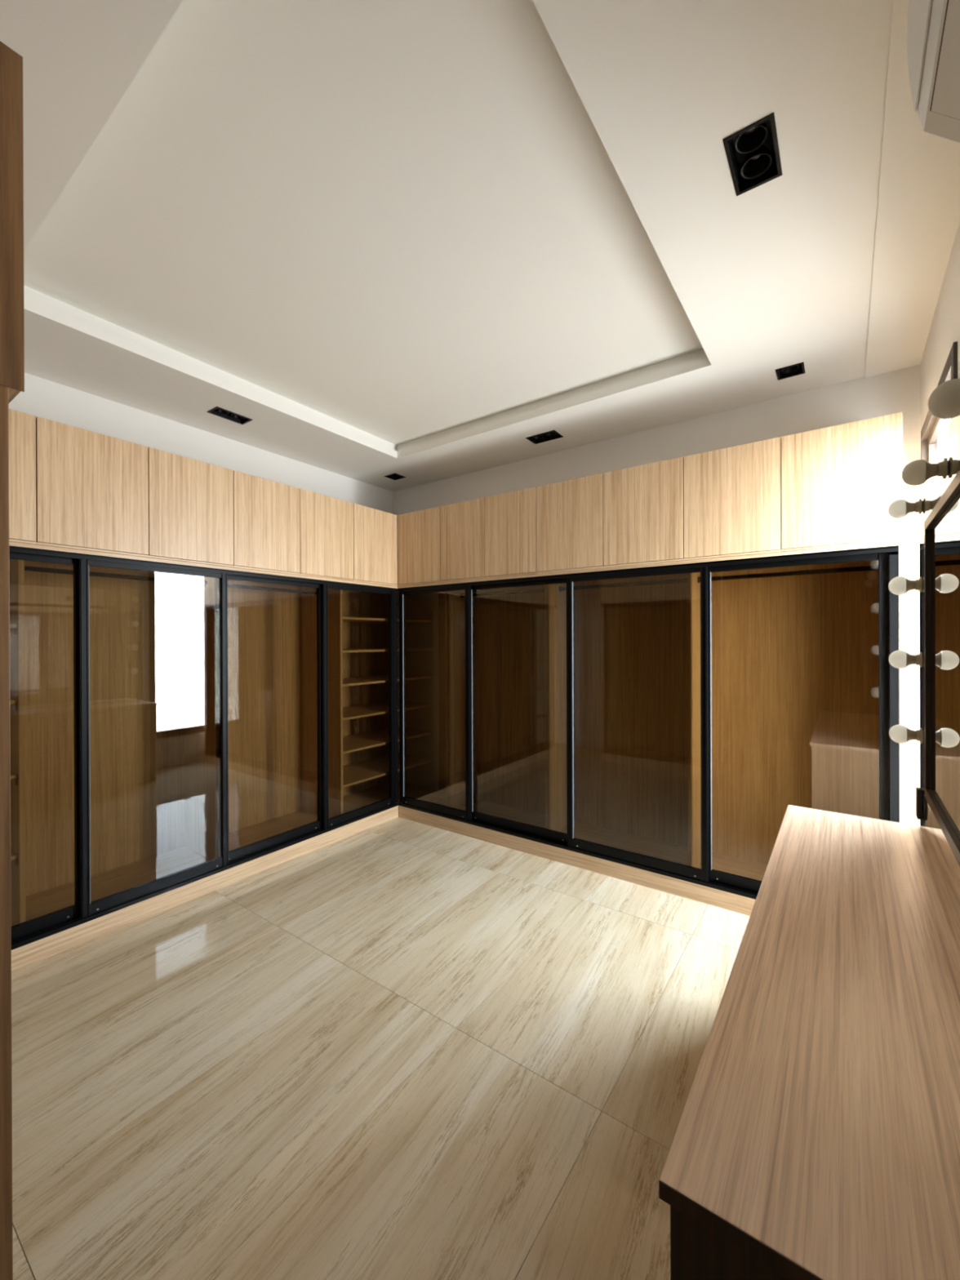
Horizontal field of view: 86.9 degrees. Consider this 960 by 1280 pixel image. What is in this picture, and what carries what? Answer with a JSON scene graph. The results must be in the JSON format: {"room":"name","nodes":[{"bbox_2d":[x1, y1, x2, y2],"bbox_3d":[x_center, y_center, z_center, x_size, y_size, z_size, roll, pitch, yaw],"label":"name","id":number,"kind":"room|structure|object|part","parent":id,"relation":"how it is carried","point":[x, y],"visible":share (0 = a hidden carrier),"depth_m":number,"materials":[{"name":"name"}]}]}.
{"room":"walk-in closet","nodes":[
{"label":"walk-in closet","id":0,"kind":"room"},
{"bbox_2d":[8,372,393,514],"bbox_3d":[-2.123,-0.040,3.591,0.150,3.340,4.330,0,0,36],"label":"wall","id":1,"kind":"structure","parent":0,"point":[42,397],"depth_m":3.51,"materials":[{"name":"white paint"}]},
{"bbox_2d":[11,817,750,1279],"bbox_3d":[-0.401,1.576,2.354,4.085,0.100,4.030,0,0,36],"label":"floor","id":2,"kind":"structure","parent":0,"point":[398,1048],"depth_m":1.80,"materials":[{"name":"beige tile"}]},
{"bbox_2d":[0,385,13,1279],"bbox_3d":[-1.531,0.538,1.052,1.260,1.987,0.581,0,0,36],"label":"wardrobe","id":3,"kind":"object","parent":2,"relation":"on","point":[6,1078],"visible":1,"depth_m":0.91,"materials":[{"name":"brown wood"}]},
{"bbox_2d":[0,40,24,403],"bbox_3d":[-1.272,-0.763,0.873,0.632,0.615,0.602,0,0,36],"label":"upper cabinet","id":4,"kind":"object","parent":3,"relation":"on","point":[11,154],"visible":1,"depth_m":0.92,"materials":[{"name":"brown wood"}]},
{"bbox_2d":[8,541,439,971],"bbox_3d":[-1.629,0.535,3.607,0.610,1.987,3.410,0,0,36],"label":"wardrobe","id":5,"kind":"object","parent":2,"relation":"on","point":[180,732],"visible":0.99,"depth_m":3.31,"materials":[{"name":"brown wood"}]},
{"bbox_2d":[9,697,17,704],"bbox_3d":[-2.543,0.298,2.417,0.497,0.018,0.404,0,0,36],"label":"shelf","id":6,"kind":"object","parent":5,"relation":"attached to","point":[12,700],"depth_m":2.43,"materials":[{"name":"brown wood"}]},
{"bbox_2d":[9,623,17,627],"bbox_3d":[-2.544,-0.067,2.416,0.497,0.018,0.404,0,0,36],"label":"shelf","id":7,"kind":"object","parent":5,"relation":"attached to","point":[11,625],"depth_m":2.42,"materials":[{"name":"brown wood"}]},
{"bbox_2d":[10,848,17,860],"bbox_3d":[-2.540,1.044,2.417,0.497,0.018,0.404,0,0,36],"label":"shelf","id":8,"kind":"object","parent":5,"relation":"attached to","point":[14,852],"depth_m":2.44,"materials":[{"name":"brown wood"}]},
{"bbox_2d":[10,770,17,779],"bbox_3d":[-2.542,0.656,2.417,0.497,0.018,0.404,0,0,36],"label":"shelf","id":9,"kind":"object","parent":5,"relation":"attached to","point":[14,774],"depth_m":2.44,"materials":[{"name":"brown wood"}]},
{"bbox_2d":[8,408,36,544],"bbox_3d":[-2.497,-0.761,2.410,0.610,0.611,0.457,0,0,36],"label":"upper cabinet","id":10,"kind":"object","parent":5,"relation":"on","point":[22,426],"visible":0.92,"depth_m":2.38,"materials":[{"name":"brown wood"}]},
{"bbox_3d":[-2.231,0.497,2.345,0.035,1.820,0.651,0,0,36],"label":"sliding door","id":11,"kind":"part","parent":5,"relation":"part of","materials":[{"name":"glass"}]},
{"bbox_2d":[35,416,148,557],"bbox_3d":[-2.222,-0.763,2.790,0.610,0.611,0.479,0,0,36],"label":"upper cabinet","id":12,"kind":"object","parent":5,"relation":"on","point":[92,487],"visible":0.84,"depth_m":2.59,"materials":[{"name":"brown wood"}]},
{"bbox_3d":[-2.079,-0.369,2.944,0.025,0.025,0.951,0,0,36],"label":"hanging rail","id":13,"kind":"part","parent":5,"relation":"part of","materials":[{"name":"black plastic"}]},
{"bbox_3d":[-1.807,0.495,2.872,0.035,1.820,0.754,0,0,36],"label":"sliding door","id":14,"kind":"part","parent":5,"relation":"part of","materials":[{"name":"glass"}]},
{"bbox_2d":[147,447,233,567],"bbox_3d":[-1.941,-0.764,3.179,0.610,0.611,0.479,0,0,36],"label":"upper cabinet","id":15,"kind":"object","parent":5,"relation":"on","point":[191,500],"visible":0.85,"depth_m":2.98,"materials":[{"name":"brown wood"}]},
{"bbox_3d":[-1.790,1.444,3.386,0.605,0.018,2.859,0,0,36],"label":"panel","id":16,"kind":"part","parent":5,"relation":"part of","materials":[{"name":"brown wood"}]},
{"bbox_3d":[-1.872,0.498,3.782,0.012,1.873,3.410,0,0,36],"label":"panel","id":17,"kind":"part","parent":5,"relation":"part of","materials":[{"name":"brown wood"}]},
{"bbox_3d":[-1.634,-0.449,3.607,0.607,0.018,3.410,0,0,36],"label":"panel","id":18,"kind":"part","parent":5,"relation":"part of","materials":[{"name":"brown wood"}]},
{"bbox_2d":[231,470,300,574],"bbox_3d":[-1.660,-0.766,3.569,0.610,0.611,0.479,0,0,36],"label":"upper cabinet","id":19,"kind":"object","parent":5,"relation":"on","point":[266,513],"visible":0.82,"depth_m":3.37,"materials":[{"name":"brown wood"}]},
{"bbox_3d":[-1.411,0.493,3.482,0.035,1.820,0.787,0,0,36],"label":"sliding door","id":20,"kind":"part","parent":5,"relation":"part of","materials":[{"name":"clear glass"}]},
{"bbox_3d":[-1.522,-0.372,3.717,0.025,0.025,0.906,0,0,36],"label":"hanging rail","id":21,"kind":"part","parent":5,"relation":"part of","materials":[{"name":"black plastic"}]},
{"bbox_2d":[299,488,353,581],"bbox_3d":[-1.379,-0.767,3.959,0.610,0.611,0.481,0,0,36],"label":"upper cabinet","id":22,"kind":"object","parent":5,"relation":"on","point":[326,522],"visible":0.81,"depth_m":3.76,"materials":[{"name":"brown wood"}]},
{"bbox_3d":[-0.955,0.491,4.052,0.035,1.820,0.726,0,0,36],"label":"sliding door","id":23,"kind":"part","parent":5,"relation":"part of","materials":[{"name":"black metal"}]},
{"bbox_2d":[353,502,397,586],"bbox_3d":[-1.098,-0.769,4.348,0.610,0.611,0.476,0,0,36],"label":"upper cabinet","id":24,"kind":"object","parent":5,"relation":"on","point":[375,531],"visible":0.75,"depth_m":4.16,"materials":[{"name":"brown wood"}]},
{"bbox_2d":[342,752,432,787],"bbox_3d":[-0.974,1.155,4.576,0.512,0.018,1.071,0,0,36],"label":"shelf","id":25,"kind":"object","parent":5,"relation":"attached to","point":[355,771],"depth_m":4.60,"materials":[{"name":"brown wood"}]},
{"bbox_2d":[342,726,432,754],"bbox_3d":[-0.974,0.890,4.575,0.512,0.018,1.071,0,0,36],"label":"shelf","id":26,"kind":"object","parent":5,"relation":"attached to","point":[361,740],"depth_m":4.58,"materials":[{"name":"brown wood"}]},
{"bbox_2d":[342,700,432,720],"bbox_3d":[-0.975,0.625,4.575,0.512,0.018,1.071,0,0,36],"label":"shelf","id":27,"kind":"object","parent":5,"relation":"attached to","point":[366,708],"depth_m":4.58,"materials":[{"name":"brown wood"}]},
{"bbox_2d":[342,674,432,686],"bbox_3d":[-0.976,0.357,4.575,0.512,0.018,1.071,0,0,36],"label":"shelf","id":28,"kind":"object","parent":5,"relation":"attached to","point":[352,679],"depth_m":4.59,"materials":[{"name":"brown wood"}]},
{"bbox_2d":[342,648,432,653],"bbox_3d":[-0.977,0.090,4.574,0.512,0.018,1.071,0,0,36],"label":"shelf","id":29,"kind":"object","parent":5,"relation":"attached to","point":[344,650],"depth_m":4.58,"materials":[{"name":"brown wood"}]},
{"bbox_2d":[342,617,432,623],"bbox_3d":[-0.978,-0.175,4.574,0.512,0.018,1.071,0,0,36],"label":"shelf","id":30,"kind":"object","parent":5,"relation":"attached to","point":[345,620],"depth_m":4.57,"materials":[{"name":"brown wood"}]},
{"bbox_3d":[-0.751,0.497,4.375,0.075,1.799,0.032,0,0,36],"label":"corner post","id":31,"kind":"part","parent":5,"relation":"part of","materials":[{"name":"black metal"}]},
{"bbox_3d":[-0.792,1.439,4.769,0.605,0.018,0.550,0,0,36],"label":"panel","id":32,"kind":"part","parent":5,"relation":"part of","materials":[{"name":"brown wood"}]},
{"bbox_2d":[397,541,904,915],"bbox_3d":[0.815,0.527,3.607,3.351,1.987,0.550,0,0,36],"label":"wardrobe","id":33,"kind":"object","parent":2,"relation":"on","point":[655,726],"visible":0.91,"depth_m":3.43,"materials":[{"name":"brown wood"}]},
{"bbox_2d":[397,506,442,586],"bbox_3d":[-0.354,-0.771,4.445,0.478,0.611,0.550,0,0,36],"label":"upper cabinet","id":34,"kind":"object","parent":33,"relation":"on","point":[419,537],"visible":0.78,"depth_m":4.21,"materials":[{"name":"brown wood"}]},
{"bbox_3d":[-0.381,0.488,4.153,0.753,1.820,0.035,0,0,36],"label":"sliding door","id":35,"kind":"part","parent":33,"relation":"part of","materials":[{"name":"clear glass"}]},
{"bbox_2d":[440,497,486,582],"bbox_3d":[0.017,-0.772,4.177,0.435,0.611,0.550,0,0,36],"label":"upper cabinet","id":36,"kind":"object","parent":33,"relation":"on","point":[462,524],"visible":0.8,"depth_m":3.94,"materials":[{"name":"brown wood"}]},
{"bbox_3d":[0.210,-0.378,4.045,0.907,0.025,0.025,0,0,36],"label":"hanging rail","id":37,"kind":"part","parent":33,"relation":"part of","materials":[{"name":"black plastic"}]},
{"bbox_2d":[484,486,537,578],"bbox_3d":[0.375,-0.773,3.919,0.447,0.611,0.550,0,0,36],"label":"upper cabinet","id":38,"kind":"object","parent":33,"relation":"on","point":[510,517],"visible":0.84,"depth_m":3.69,"materials":[{"name":"brown wood"}]},
{"bbox_3d":[0.272,0.487,3.727,0.890,1.820,0.035,0,0,36],"label":"sliding door","id":39,"kind":"part","parent":33,"relation":"part of","materials":[{"name":"clear glass"}]},
{"bbox_2d":[536,473,604,573],"bbox_3d":[0.757,-0.774,3.643,0.492,0.611,0.550,0,0,36],"label":"upper cabinet","id":40,"kind":"object","parent":33,"relation":"on","point":[570,513],"visible":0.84,"depth_m":3.41,"materials":[{"name":"brown wood"}]},
{"bbox_3d":[0.812,1.435,3.615,3.333,0.018,0.545,0,0,36],"label":"panel","id":41,"kind":"part","parent":33,"relation":"part of","materials":[{"name":"brown wood"}]},
{"bbox_3d":[0.979,-0.380,3.491,0.952,0.025,0.025,0,0,36],"label":"hanging rail","id":42,"kind":"part","parent":33,"relation":"part of","materials":[{"name":"black plastic"}]},
{"bbox_3d":[0.958,0.485,3.187,0.886,1.820,0.035,0,0,36],"label":"sliding door","id":43,"kind":"part","parent":33,"relation":"part of","materials":[{"name":"glass"}]},
{"bbox_2d":[603,457,684,568],"bbox_3d":[1.158,-0.775,3.354,0.496,0.611,0.550,0,0,36],"label":"upper cabinet","id":44,"kind":"object","parent":33,"relation":"on","point":[643,505],"visible":0.84,"depth_m":3.12,"materials":[{"name":"brown wood"}]},
{"bbox_3d":[0.805,-0.458,3.612,3.333,0.018,0.547,0,0,36],"label":"panel","id":45,"kind":"part","parent":33,"relation":"part of","materials":[{"name":"brown wood"}]},
{"bbox_2d":[684,436,781,560],"bbox_3d":[1.561,-0.776,3.063,0.495,0.611,0.550,0,0,36],"label":"upper cabinet","id":46,"kind":"object","parent":33,"relation":"on","point":[732,495],"visible":0.86,"depth_m":2.83,"materials":[{"name":"brown wood"}]},
{"bbox_3d":[1.769,-0.382,2.921,0.961,0.025,0.025,0,0,36],"label":"hanging rail","id":47,"kind":"part","parent":33,"relation":"part of","materials":[{"name":"black plastic"}]},
{"bbox_3d":[1.658,0.483,2.726,0.843,1.820,0.035,0,0,36],"label":"sliding door","id":48,"kind":"part","parent":33,"relation":"part of","materials":[{"name":"clear glass"}]},
{"bbox_2d":[781,412,903,551],"bbox_3d":[1.965,-0.777,2.772,0.500,0.611,0.550,0,0,36],"label":"upper cabinet","id":49,"kind":"object","parent":33,"relation":"on","point":[840,483],"visible":0.88,"depth_m":2.54,"materials":[{"name":"brown wood"}]},
{"bbox_3d":[2.166,0.523,2.632,0.018,1.987,0.550,0,0,36],"label":"panel","id":50,"kind":"part","parent":33,"relation":"part of","materials":[{"name":"white wood"}]},
{"bbox_2d":[658,804,959,1279],"bbox_3d":[0.961,1.101,1.205,0.528,0.845,1.778,0,0,36],"label":"table","id":51,"kind":"object","parent":2,"relation":"on","point":[817,1136],"visible":0.98,"depth_m":0.77,"materials":[{"name":"brown wood"}]},
{"bbox_3d":[0.454,1.115,0.493,0.515,0.822,0.018,0,0,36],"label":"panel","id":52,"kind":"part","parent":51,"relation":"part of","materials":[{"name":"brown wood"}]},
{"bbox_2d":[0,0,959,491],"bbox_3d":[-0.411,-1.572,2.350,4.085,0.133,4.030,0,0,36],"label":"ceiling","id":53,"kind":"structure","parent":0,"point":[419,241],"depth_m":1.89,"materials":[{"name":"white paint"}]},
{"bbox_2d":[206,406,253,424],"bbox_3d":[-1.683,-1.549,3.413,0.130,0.082,0.245,0,0,36],"label":"recessed light","id":54,"kind":"object","parent":53,"relation":"in","point":[216,411],"visible":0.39,"depth_m":3.44,"materials":[{"name":"black metal"}]},
{"bbox_2d":[383,473,405,479],"bbox_3d":[-0.788,-1.554,4.700,0.145,0.082,0.140,0,0,36],"label":"recessed light","id":55,"kind":"object","parent":53,"relation":"in","point":[394,476],"visible":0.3,"depth_m":4.73,"materials":[{"name":"black metal"}]},
{"bbox_2d":[525,430,563,444],"bbox_3d":[0.483,-1.557,3.794,0.240,0.082,0.150,0,0,36],"label":"recessed light","id":56,"kind":"object","parent":53,"relation":"in","point":[550,435],"visible":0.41,"depth_m":3.84,"materials":[{"name":"black metal"}]},
{"bbox_2d":[722,112,782,196],"bbox_3d":[0.860,-1.555,1.593,0.135,0.082,0.240,0,0,36],"label":"recessed light","id":57,"kind":"object","parent":53,"relation":"in","point":[752,152],"visible":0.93,"depth_m":1.62,"materials":[{"name":"black metal"}]},
{"bbox_2d":[775,361,804,380],"bbox_3d":[1.757,-1.560,2.868,0.135,0.082,0.140,0,0,36],"label":"recessed light","id":58,"kind":"object","parent":53,"relation":"in","point":[797,369],"visible":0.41,"depth_m":2.90,"materials":[{"name":"black metal"}]},
{"bbox_2d":[393,364,920,826],"bbox_3d":[0.817,-0.051,4.047,4.085,3.340,0.150,0,0,36],"label":"wall","id":59,"kind":"structure","parent":0,"point":[897,391],"depth_m":3.48,"materials":[{"name":"white paint"}]},
{"bbox_2d":[920,221,959,430],"bbox_3d":[0.744,-0.045,0.302,0.180,3.340,6.310,0,0,36],"label":"wall","id":60,"kind":"structure","parent":0,"point":[944,330],"depth_m":2.13,"materials":[{"name":"white paint"}]},
{"bbox_2d":[906,0,959,142],"bbox_3d":[0.657,-1.037,0.542,0.236,0.553,0.925,0,0,36],"label":"air conditioner","id":61,"kind":"object","parent":60,"relation":"attached to","point":[933,28],"visible":1,"depth_m":0.88,"materials":[{"name":"white plastic"}]},
{"bbox_3d":[0.577,-1.162,0.602,0.037,0.285,0.921,0,0,36],"label":"panel","id":62,"kind":"part","parent":61,"relation":"part of","materials":[{"name":"white plastic"}]},
{"bbox_2d":[915,415,959,923],"bbox_3d":[1.125,0.059,1.096,0.131,1.233,1.764,0,0,36],"label":"vanity mirror","id":63,"kind":"object","parent":60,"relation":"attached to","point":[938,795],"visible":1,"depth_m":1.42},
{"bbox_2d":[888,498,923,518],"bbox_3d":[1.510,-0.468,1.800,0.093,0.066,0.066,0,0,36],"label":"light bulb","id":64,"kind":"object","parent":63,"relation":"attached to","point":[899,508],"visible":1,"depth_m":1.78,"materials":[{"name":"beige glass"}]},
{"bbox_3d":[1.492,-0.468,1.814,0.048,0.066,0.066,0,0,36],"label":"globe","id":65,"kind":"part","parent":64,"relation":"part of","materials":[{"name":"white glass"}]},
{"bbox_2d":[915,498,923,514],"bbox_3d":[1.540,-0.468,1.779,0.019,0.053,0.053,0,0,36],"label":"socket","id":66,"kind":"object","parent":64,"relation":"attached to","point":[918,504],"depth_m":1.77,"materials":[{"name":"beige"}]},
{"bbox_2d":[888,576,923,595],"bbox_3d":[1.511,-0.194,1.801,0.093,0.066,0.066,0,0,36],"label":"light bulb","id":67,"kind":"object","parent":63,"relation":"attached to","point":[899,585],"visible":1,"depth_m":1.78,"materials":[{"name":"beige glass"}]},
{"bbox_3d":[1.493,-0.194,1.814,0.048,0.066,0.066,0,0,36],"label":"globe","id":68,"kind":"part","parent":67,"relation":"part of","materials":[{"name":"white glass"}]},
{"bbox_2d":[915,577,923,592],"bbox_3d":[1.541,-0.194,1.779,0.019,0.053,0.053,0,0,36],"label":"socket","id":69,"kind":"object","parent":67,"relation":"attached to","point":[918,583],"depth_m":1.77,"materials":[{"name":"beige"}]},
{"bbox_2d":[888,649,923,668],"bbox_3d":[1.509,0.069,1.797,0.093,0.066,0.066,0,0,36],"label":"light bulb","id":70,"kind":"object","parent":63,"relation":"attached to","point":[900,659],"visible":1,"depth_m":1.78,"materials":[{"name":"beige glass"}]},
{"bbox_3d":[1.491,0.069,1.810,0.048,0.066,0.066,0,0,36],"label":"globe","id":71,"kind":"part","parent":70,"relation":"part of","materials":[{"name":"white glass"}]},
{"bbox_2d":[915,652,923,666],"bbox_3d":[1.539,0.069,1.775,0.019,0.053,0.053,0,0,36],"label":"socket","id":72,"kind":"object","parent":70,"relation":"attached to","point":[919,658],"depth_m":1.76,"materials":[{"name":"beige"}]},
{"bbox_2d":[888,724,924,743],"bbox_3d":[1.507,0.334,1.793,0.093,0.066,0.066,0,0,36],"label":"light bulb","id":73,"kind":"object","parent":63,"relation":"attached to","point":[900,734],"visible":1,"depth_m":1.78,"materials":[{"name":"beige glass"}]},
{"bbox_3d":[1.489,0.334,1.807,0.048,0.066,0.066,0,0,36],"label":"globe","id":74,"kind":"part","parent":73,"relation":"part of","materials":[{"name":"white glass"}]},
{"bbox_2d":[915,728,924,743],"bbox_3d":[1.537,0.334,1.772,0.019,0.053,0.053,0,0,36],"label":"socket","id":75,"kind":"object","parent":73,"relation":"attached to","point":[919,733],"depth_m":1.76,"materials":[{"name":"beige"}]},
{"bbox_2d":[902,457,948,485],"bbox_3d":[1.192,-0.452,1.360,0.093,0.066,0.066,0,0,36],"label":"light bulb","id":76,"kind":"object","parent":63,"relation":"attached to","point":[916,473],"visible":1,"depth_m":1.34,"materials":[{"name":"beige glass"}]},
{"bbox_3d":[1.174,-0.452,1.373,0.048,0.066,0.066,0,0,36],"label":"globe","id":77,"kind":"part","parent":76,"relation":"part of","materials":[{"name":"white glass"}]},
{"bbox_2d":[937,457,948,479],"bbox_3d":[1.223,-0.452,1.338,0.019,0.053,0.053,0,0,36],"label":"socket","id":78,"kind":"object","parent":76,"relation":"attached to","point":[943,467],"depth_m":1.33,"materials":[{"name":"beige"}]},
{"bbox_3d":[1.037,-0.365,1.075,0.012,0.030,1.330,0,0,36],"label":"frame rail","id":79,"kind":"part","parent":63,"relation":"part of","materials":[{"name":"brown metal"}]},
{"bbox_3d":[1.040,0.494,1.076,0.012,0.030,1.330,0,0,36],"label":"frame rail","id":80,"kind":"part","parent":63,"relation":"part of","materials":[{"name":"brown metal"}]},
{"bbox_2d":[927,378,959,418],"bbox_3d":[0.875,-0.441,0.920,0.093,0.066,0.066,0,0,36],"label":"light bulb","id":81,"kind":"object","parent":63,"relation":"attached to","point":[944,402],"visible":1,"depth_m":0.92,"materials":[{"name":"beige glass"}]},
{"bbox_2d":[920,341,957,462],"bbox_3d":[2.070,0.028,2.261,0.062,2.260,1.000,0,0,36],"label":"window","id":82,"kind":"structure","parent":60,"relation":"in","point":[934,428],"depth_m":2.39,"materials":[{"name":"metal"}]},
{"bbox_3d":[2.072,-1.022,2.256,0.028,0.030,0.900,0,0,36],"label":"sash rail","id":83,"kind":"part","parent":82,"relation":"part of","materials":[{"name":"grey metal"}]},
{"bbox_3d":[2.077,0.035,2.256,0.006,2.095,0.860,0,0,36],"label":"pane","id":84,"kind":"part","parent":82,"relation":"part of","materials":[{"name":"clear glass"}]}
]}

